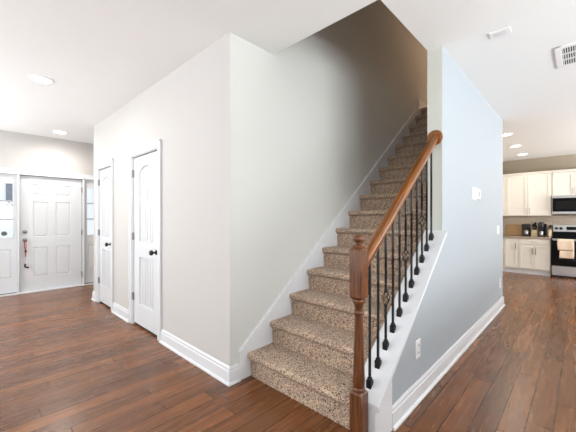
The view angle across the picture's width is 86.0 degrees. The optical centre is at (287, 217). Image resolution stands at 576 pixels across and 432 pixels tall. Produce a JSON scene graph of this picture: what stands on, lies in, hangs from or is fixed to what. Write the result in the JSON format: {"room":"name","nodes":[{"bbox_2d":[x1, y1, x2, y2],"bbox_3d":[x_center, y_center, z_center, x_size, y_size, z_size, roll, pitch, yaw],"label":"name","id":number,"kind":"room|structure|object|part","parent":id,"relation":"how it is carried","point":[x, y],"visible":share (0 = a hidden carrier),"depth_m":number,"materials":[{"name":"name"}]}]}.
{"room":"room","nodes":[
{"label":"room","id":0,"kind":"room"},
{"bbox_2d":[0,130,93,174],"bbox_3d":[-5.651,-0.079,4.216,0.140,2.740,6.520,0,0,44],"label":"wall","id":1,"kind":"structure","parent":0,"point":[17,150],"depth_m":5.50,"materials":[{"name":"grey paint"}]},
{"bbox_2d":[0,167,93,296],"bbox_3d":[-4.279,0.229,5.616,0.158,2.125,1.840,0,0,44],"label":"door","id":2,"kind":"structure","parent":1,"relation":"in","point":[50,205],"depth_m":5.59,"materials":[{"name":"white paint"}]},
{"bbox_2d":[0,173,16,294],"bbox_3d":[-4.748,0.268,5.143,0.051,2.014,0.354,0,0,44],"label":"window","id":3,"kind":"structure","parent":2,"relation":"attached to","point":[8,246],"depth_m":5.20,"materials":[{"name":"white paint"}]},
{"bbox_2d":[24,241,28,267],"bbox_3d":[-4.503,0.610,5.319,0.016,0.512,0.069,0,0,44],"label":"lanyard","id":4,"kind":"object","parent":2,"relation":"hanging from","point":[25,250],"visible":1,"depth_m":5.31,"materials":[{"name":"red"}]},
{"bbox_3d":[-4.291,0.270,5.627,0.045,2.007,0.906,0,0,44],"label":"panel","id":5,"kind":"part","parent":2,"relation":"part of","materials":[{"name":"white paint"}]},
{"bbox_2d":[85,180,93,283],"bbox_3d":[-3.830,0.268,6.108,0.051,2.014,0.355,0,0,44],"label":"window","id":6,"kind":"structure","parent":2,"relation":"attached to","point":[89,239],"depth_m":6.03,"materials":[{"name":"white paint"}]},
{"bbox_2d":[112,302,127,322],"bbox_3d":[-2.184,1.223,4.030,0.610,0.136,0.030,0,0,44],"label":"baseboard","id":7,"kind":"structure","parent":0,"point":[118,310],"depth_m":4.03,"materials":[{"name":"white paint"}]},
{"bbox_2d":[94,32,229,365],"bbox_3d":[-1.470,-0.079,3.973,3.634,2.740,0.870,0,0,44],"label":"wall","id":8,"kind":"structure","parent":0,"point":[188,109],"depth_m":2.86,"materials":[{"name":"grey paint"}]},
{"bbox_2d":[91,291,94,301],"bbox_3d":[-2.741,1.223,5.160,0.215,0.136,0.900,0,0,44],"label":"baseboard","id":9,"kind":"structure","parent":8,"relation":"attached to","point":[93,293],"depth_m":4.86,"materials":[{"name":"white paint"}]},
{"bbox_2d":[95,158,113,310],"bbox_3d":[-2.654,0.236,4.537,0.770,2.110,0.183,0,0,44],"label":"door","id":10,"kind":"structure","parent":8,"relation":"in","point":[104,171],"depth_m":4.57,"materials":[{"name":"white paint"}]},
{"bbox_3d":[-2.650,0.271,4.542,0.588,1.989,0.045,0,0,44],"label":"panel","id":11,"kind":"part","parent":10,"relation":"part of","materials":[{"name":"white paint"}]},
{"bbox_2d":[128,139,161,340],"bbox_3d":[-1.614,0.236,3.548,0.880,2.110,0.183,0,0,44],"label":"door","id":12,"kind":"structure","parent":8,"relation":"in","point":[144,162],"depth_m":3.56,"materials":[{"name":"white paint"}]},
{"bbox_3d":[-1.610,0.271,3.553,0.698,1.989,0.045,0,0,44],"label":"panel","id":13,"kind":"part","parent":12,"relation":"part of","materials":[{"name":"white paint"}]},
{"bbox_3d":[-1.449,0.373,3.316,0.058,0.058,0.075,0,0,44],"label":"knob","id":14,"kind":"part","parent":12,"relation":"part of","materials":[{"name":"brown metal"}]},
{"bbox_2d":[159,329,240,386],"bbox_3d":[-0.858,1.223,2.827,1.230,0.136,0.114,0,0,44],"label":"baseboard","id":15,"kind":"structure","parent":8,"relation":"attached to","point":[229,376],"depth_m":2.65,"materials":[{"name":"white paint"}]},
{"bbox_2d":[0,271,575,431],"bbox_3d":[0.680,1.351,3.218,10.650,0.120,13.800,0,0,44],"label":"floor","id":16,"kind":"structure","parent":0,"point":[68,363],"depth_m":2.41,"materials":[{"name":"brown wood"}]},
{"bbox_2d":[238,99,426,428],"bbox_3d":[1.296,-0.349,3.508,1.014,3.280,3.850,0,0,44],"label":"staircase","id":17,"kind":"structure","parent":16,"relation":"on","point":[302,347],"depth_m":2.69,"materials":[{"name":"carpet"}]},
{"bbox_2d":[503,238,517,272],"bbox_3d":[5.436,0.880,7.575,0.396,0.822,0.629,0,0,44],"label":"base cabinet","id":18,"kind":"object","parent":16,"relation":"on","point":[510,245],"visible":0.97,"depth_m":7.34,"materials":[{"name":"beige paint"}]},
{"bbox_3d":[5.290,0.829,7.334,0.247,0.688,0.020,0,0,44],"label":"door","id":19,"kind":"part","parent":18,"relation":"part of","materials":[{"name":"beige paint"}]},
{"bbox_2d":[518,238,550,275],"bbox_3d":[5.791,0.880,7.238,0.580,0.822,0.629,0,0,44],"label":"base cabinet","id":20,"kind":"object","parent":16,"relation":"on","point":[534,255],"visible":1,"depth_m":7.03,"materials":[{"name":"beige paint"}]},
{"bbox_3d":[5.500,0.898,7.134,0.273,0.550,0.020,0,0,44],"label":"door","id":21,"kind":"part","parent":20,"relation":"part of","materials":[{"name":"beige paint"}]},
{"bbox_2d":[503,235,552,238],"bbox_3d":[5.650,0.450,7.376,0.979,0.037,0.626,0,0,44],"label":"countertop","id":22,"kind":"structure","parent":20,"relation":"on","point":[504,236],"depth_m":7.20,"materials":[{"name":"stone"}]},
{"bbox_2d":[507,224,521,234],"bbox_3d":[5.669,0.295,7.745,0.310,0.264,0.055,0,0,44],"label":"cutting board","id":23,"kind":"object","parent":22,"relation":"on","point":[512,229],"visible":0.94,"depth_m":7.74,"materials":[{"name":"brown wood"}]},
{"bbox_2d":[522,224,529,235],"bbox_3d":[5.729,0.288,7.440,0.148,0.285,0.242,0,0,44],"label":"coffee maker","id":24,"kind":"object","parent":22,"relation":"on","point":[525,227],"visible":0.98,"depth_m":7.38,"materials":[{"name":"black plastic"}]},
{"bbox_2d":[531,222,537,235],"bbox_3d":[5.846,0.265,7.330,0.112,0.333,0.110,0,0,44],"label":"utensil canister","id":25,"kind":"object","parent":22,"relation":"on","point":[533,232],"visible":0.99,"depth_m":7.30,"materials":[{"name":"beige ceramic"}]},
{"bbox_2d":[538,222,546,236],"bbox_3d":[5.937,0.264,7.216,0.142,0.335,0.280,0,0,44],"label":"coffee maker","id":26,"kind":"object","parent":22,"relation":"on","point":[542,226],"visible":1,"depth_m":7.15,"materials":[{"name":"black plastic"}]},
{"bbox_3d":[6.005,0.274,7.213,0.040,0.275,0.190,0,0,44],"label":"water tank","id":27,"kind":"part","parent":26,"relation":"part of","materials":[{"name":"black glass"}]},
{"bbox_2d":[547,225,551,236],"bbox_3d":[6.054,0.294,7.160,0.086,0.273,0.086,0,0,44],"label":"ceramic crock","id":28,"kind":"object","parent":22,"relation":"on","point":[549,231],"visible":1,"depth_m":7.13,"materials":[{"name":"beige ceramic"}]},
{"bbox_3d":[5.602,0.544,7.037,0.554,0.123,0.020,0,0,44],"label":"drawer","id":29,"kind":"part","parent":20,"relation":"part of","materials":[{"name":"beige paint"}]},
{"bbox_3d":[5.704,0.898,6.941,0.273,0.550,0.020,0,0,44],"label":"door","id":30,"kind":"part","parent":20,"relation":"part of","materials":[{"name":"beige paint"}]},
{"bbox_2d":[551,225,575,278],"bbox_3d":[6.256,0.724,6.737,0.756,1.135,0.703,0,0,44],"label":"range","id":31,"kind":"object","parent":16,"relation":"on","point":[560,267],"visible":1,"depth_m":6.74,"materials":[{"name":"black metal"}]},
{"bbox_2d":[551,236,575,238],"bbox_3d":[6.245,0.435,6.726,0.756,0.021,0.545,0,0,44],"label":"cooktop","id":32,"kind":"object","parent":31,"relation":"in","point":[554,237],"depth_m":6.74,"materials":[{"name":"black glass"}]},
{"bbox_3d":[6.065,0.742,6.536,0.748,0.582,0.032,0,0,44],"label":"oven door","id":33,"kind":"part","parent":31,"relation":"part of","materials":[{"name":"black glass"}]},
{"bbox_3d":[6.065,1.143,6.536,0.748,0.205,0.032,0,0,44],"label":"drawer","id":34,"kind":"part","parent":31,"relation":"part of","materials":[{"name":"silver metal"}]},
{"bbox_3d":[6.443,0.237,6.934,0.756,0.163,0.160,0,0,44],"label":"control panel","id":35,"kind":"part","parent":31,"relation":"part of","materials":[{"name":"silver metal"}]},
{"bbox_2d":[557,239,573,258],"bbox_3d":[5.911,0.656,6.583,0.272,0.409,0.064,0,0,44],"label":"dish towel","id":36,"kind":"object","parent":31,"relation":"hanging from","point":[565,247],"visible":1,"depth_m":6.57,"materials":[{"name":"beige fabric"}]},
{"bbox_2d":[0,0,575,161],"bbox_3d":[0.680,-1.651,3.218,10.650,0.404,13.800,0,0,44],"label":"ceiling","id":37,"kind":"structure","parent":0,"point":[99,56],"depth_m":2.58,"materials":[{"name":"white paint"}]},
{"bbox_2d":[28,75,53,84],"bbox_3d":[-2.578,-1.443,3.232,0.214,0.012,0.214,0,0,44],"label":"recessed light","id":38,"kind":"object","parent":37,"relation":"in","point":[40,79],"visible":1,"depth_m":3.22,"materials":[{"name":"white plastic"}]},
{"bbox_2d":[31,77,51,82],"bbox_3d":[-2.578,-1.445,3.232,0.172,0.008,0.172,0,0,44],"label":"diffuser","id":39,"kind":"object","parent":38,"relation":"attached to","point":[39,79],"depth_m":3.22,"materials":[{"name":"white plastic"}]},
{"bbox_2d":[53,130,67,133],"bbox_3d":[-3.837,-1.443,5.209,0.214,0.012,0.214,0,0,44],"label":"recessed light","id":40,"kind":"object","parent":37,"relation":"in","point":[54,131],"visible":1,"depth_m":5.21,"materials":[{"name":"white plastic"}]},
{"bbox_2d":[489,26,511,38],"bbox_3d":[1.655,-1.443,2.411,0.135,0.012,0.090,0,0,44],"label":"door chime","id":41,"kind":"object","parent":37,"relation":"attached to","point":[506,30],"visible":1,"depth_m":2.40,"materials":[{"name":"white plastic"}]},
{"bbox_2d":[493,30,506,36],"bbox_3d":[1.655,-1.438,2.411,0.085,0.003,0.058,0,0,44],"label":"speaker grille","id":42,"kind":"object","parent":41,"relation":"attached to","point":[497,33],"depth_m":2.41,"materials":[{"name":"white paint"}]},
{"bbox_2d":[554,42,575,68],"bbox_3d":[2.677,-1.443,2.577,0.672,0.012,0.485,0,0,44],"label":"ceiling vent","id":43,"kind":"object","parent":37,"relation":"in","point":[565,55],"visible":1,"depth_m":2.74,"materials":[{"name":"white plastic"}]},
{"bbox_2d":[562,46,575,64],"bbox_3d":[2.677,-1.443,2.577,0.582,0.008,0.399,0,0,44],"label":"grille","id":44,"kind":"object","parent":43,"relation":"attached to","point":[569,52],"depth_m":2.75,"materials":[{"name":"white plastic"}]},
{"bbox_2d":[230,0,426,365],"bbox_3d":[1.768,-1.509,4.826,0.120,5.600,6.568,0,0,44],"label":"wall","id":45,"kind":"structure","parent":0,"point":[310,119],"depth_m":3.03,"materials":[{"name":"grey paint"}]},
{"bbox_2d":[427,46,441,230],"bbox_3d":[1.251,-0.656,2.636,0.119,1.585,0.004,0,0,44],"label":"wall","id":46,"kind":"structure","parent":0,"point":[434,56],"depth_m":2.63,"materials":[{"name":"grey paint"}]},
{"bbox_2d":[392,46,500,404],"bbox_3d":[1.746,-0.079,3.155,0.118,2.740,3.780,0,0,44],"label":"wall","id":47,"kind":"structure","parent":0,"point":[463,285],"depth_m":3.01,"materials":[{"name":"grey paint"}]},
{"bbox_2d":[368,380,391,431],"bbox_3d":[0.512,1.105,1.849,0.133,0.372,0.215,0,0,44],"label":"trim","id":48,"kind":"structure","parent":47,"relation":"attached to","point":[381,421],"depth_m":1.80,"materials":[{"name":"white paint"}]},
{"bbox_2d":[365,230,446,412],"bbox_3d":[0.848,0.596,2.197,0.176,0.980,1.188,0,0,44],"label":"trim","id":49,"kind":"structure","parent":47,"relation":"attached to","point":[382,377],"depth_m":2.06,"materials":[{"name":"white paint"}]},
{"bbox_2d":[349,130,442,431],"bbox_3d":[0.815,0.273,2.171,0.128,2.037,1.271,0,0,44],"label":"stair railing","id":50,"kind":"object","parent":49,"relation":"on","point":[360,256],"visible":1,"depth_m":1.89,"materials":[{"name":"brown wood"}]},
{"bbox_3d":[0.399,0.731,1.742,0.077,1.121,0.077,0,0,44],"label":"newel post","id":51,"kind":"part","parent":50,"relation":"part of","materials":[{"name":"brown wood"}]},
{"bbox_3d":[0.835,-0.201,2.195,0.065,1.021,1.182,0,0,44],"label":"handrail","id":52,"kind":"part","parent":50,"relation":"part of","materials":[{"name":"brown wood"}]},
{"bbox_2d":[415,338,420,358],"bbox_3d":[0.927,0.930,2.200,0.010,0.129,0.086,0,0,44],"label":"wall outlet","id":53,"kind":"object","parent":47,"relation":"attached to","point":[417,342],"visible":1,"depth_m":2.19,"materials":[{"name":"white plastic"}]},
{"bbox_2d":[392,296,504,430],"bbox_3d":[1.693,1.223,3.448,0.660,0.136,3.730,0,0,44],"label":"baseboard","id":54,"kind":"structure","parent":47,"relation":"attached to","point":[402,408],"depth_m":2.46,"materials":[{"name":"white paint"}]},
{"bbox_2d":[472,187,480,199],"bbox_3d":[2.059,-0.265,3.375,0.032,0.132,0.260,0,0,44],"label":"thermostat","id":55,"kind":"object","parent":47,"relation":"attached to","point":[476,193],"visible":1,"depth_m":3.37,"materials":[{"name":"white plastic"}]},
{"bbox_3d":[2.028,-0.265,3.360,0.008,0.132,0.195,0,0,44],"label":"plate","id":56,"kind":"part","parent":55,"relation":"part of","materials":[{"name":"white plastic"}]},
{"bbox_2d":[501,119,502,296],"bbox_3d":[2.724,-0.079,4.917,1.130,2.740,0.120,0,0,44],"label":"wall","id":57,"kind":"structure","parent":0,"point":[501,119],"depth_m":4.50,"materials":[{"name":"grey paint"}]},
{"bbox_2d":[503,154,575,235],"bbox_3d":[7.359,-0.079,6.286,5.200,2.740,0.148,0,0,44],"label":"wall","id":58,"kind":"structure","parent":0,"point":[562,162],"depth_m":7.42,"materials":[{"name":"beige paint"}]},
{"bbox_2d":[503,171,551,215],"bbox_3d":[5.742,-0.566,7.477,0.975,1.023,0.351,0,0,44],"label":"upper cabinet","id":59,"kind":"object","parent":58,"relation":"attached to","point":[529,193],"visible":0.82,"depth_m":7.33,"materials":[{"name":"beige paint"}]},
{"bbox_3d":[5.541,-0.541,7.482,0.413,0.960,0.020,0,0,44],"label":"door","id":60,"kind":"part","parent":59,"relation":"part of","materials":[{"name":"beige paint"}]},
{"bbox_3d":[5.742,-1.053,7.477,0.975,0.048,0.350,0,0,44],"label":"crown moulding","id":61,"kind":"part","parent":59,"relation":"part of","materials":[{"name":"beige paint"}]},
{"bbox_3d":[5.847,-0.541,7.191,0.415,0.960,0.020,0,0,44],"label":"door","id":62,"kind":"part","parent":59,"relation":"part of","materials":[{"name":"beige paint"}]},
{"bbox_2d":[551,169,575,195],"bbox_3d":[6.377,-0.785,6.874,0.774,0.583,0.351,0,0,44],"label":"upper cabinet","id":63,"kind":"object","parent":58,"relation":"attached to","point":[563,182],"visible":0.99,"depth_m":6.90,"materials":[{"name":"beige paint"}]},
{"bbox_3d":[6.376,-1.053,6.874,0.774,0.048,0.350,0,0,44],"label":"crown moulding","id":64,"kind":"part","parent":63,"relation":"part of","materials":[{"name":"beige paint"}]},
{"bbox_2d":[552,195,575,213],"bbox_3d":[6.352,-0.293,6.839,0.758,0.398,0.434,0,0,44],"label":"microwave","id":65,"kind":"object","parent":63,"relation":"attached to","point":[560,204],"visible":1,"depth_m":6.83,"materials":[{"name":"silver metal"}]},
{"label":"outside","id":66,"kind":"structure","parent":0,"visible":0},
{"bbox_3d":[-13.434,1.516,12.777,22.920,0.150,40.000,0,0,44],"label":"ground","id":67,"kind":"structure","parent":66,"visible":0},
{"bbox_2d":[0,183,93,237],"bbox_3d":[-11.991,-1.634,13.475,4.050,6.150,15.000,0,0,44],"label":"house","id":68,"kind":"structure","parent":67,"relation":"on","point":[6,189],"depth_m":11.91,"materials":[{"name":"white glass"}]},
{"bbox_2d":[6,183,12,205],"bbox_3d":[-10.645,-1.134,11.988,0.050,1.350,0.440,0,0,44],"label":"shutter","id":69,"kind":"object","parent":68,"relation":"hanging from","point":[9,187],"depth_m":11.89,"materials":[{"name":"wood"}]}
]}

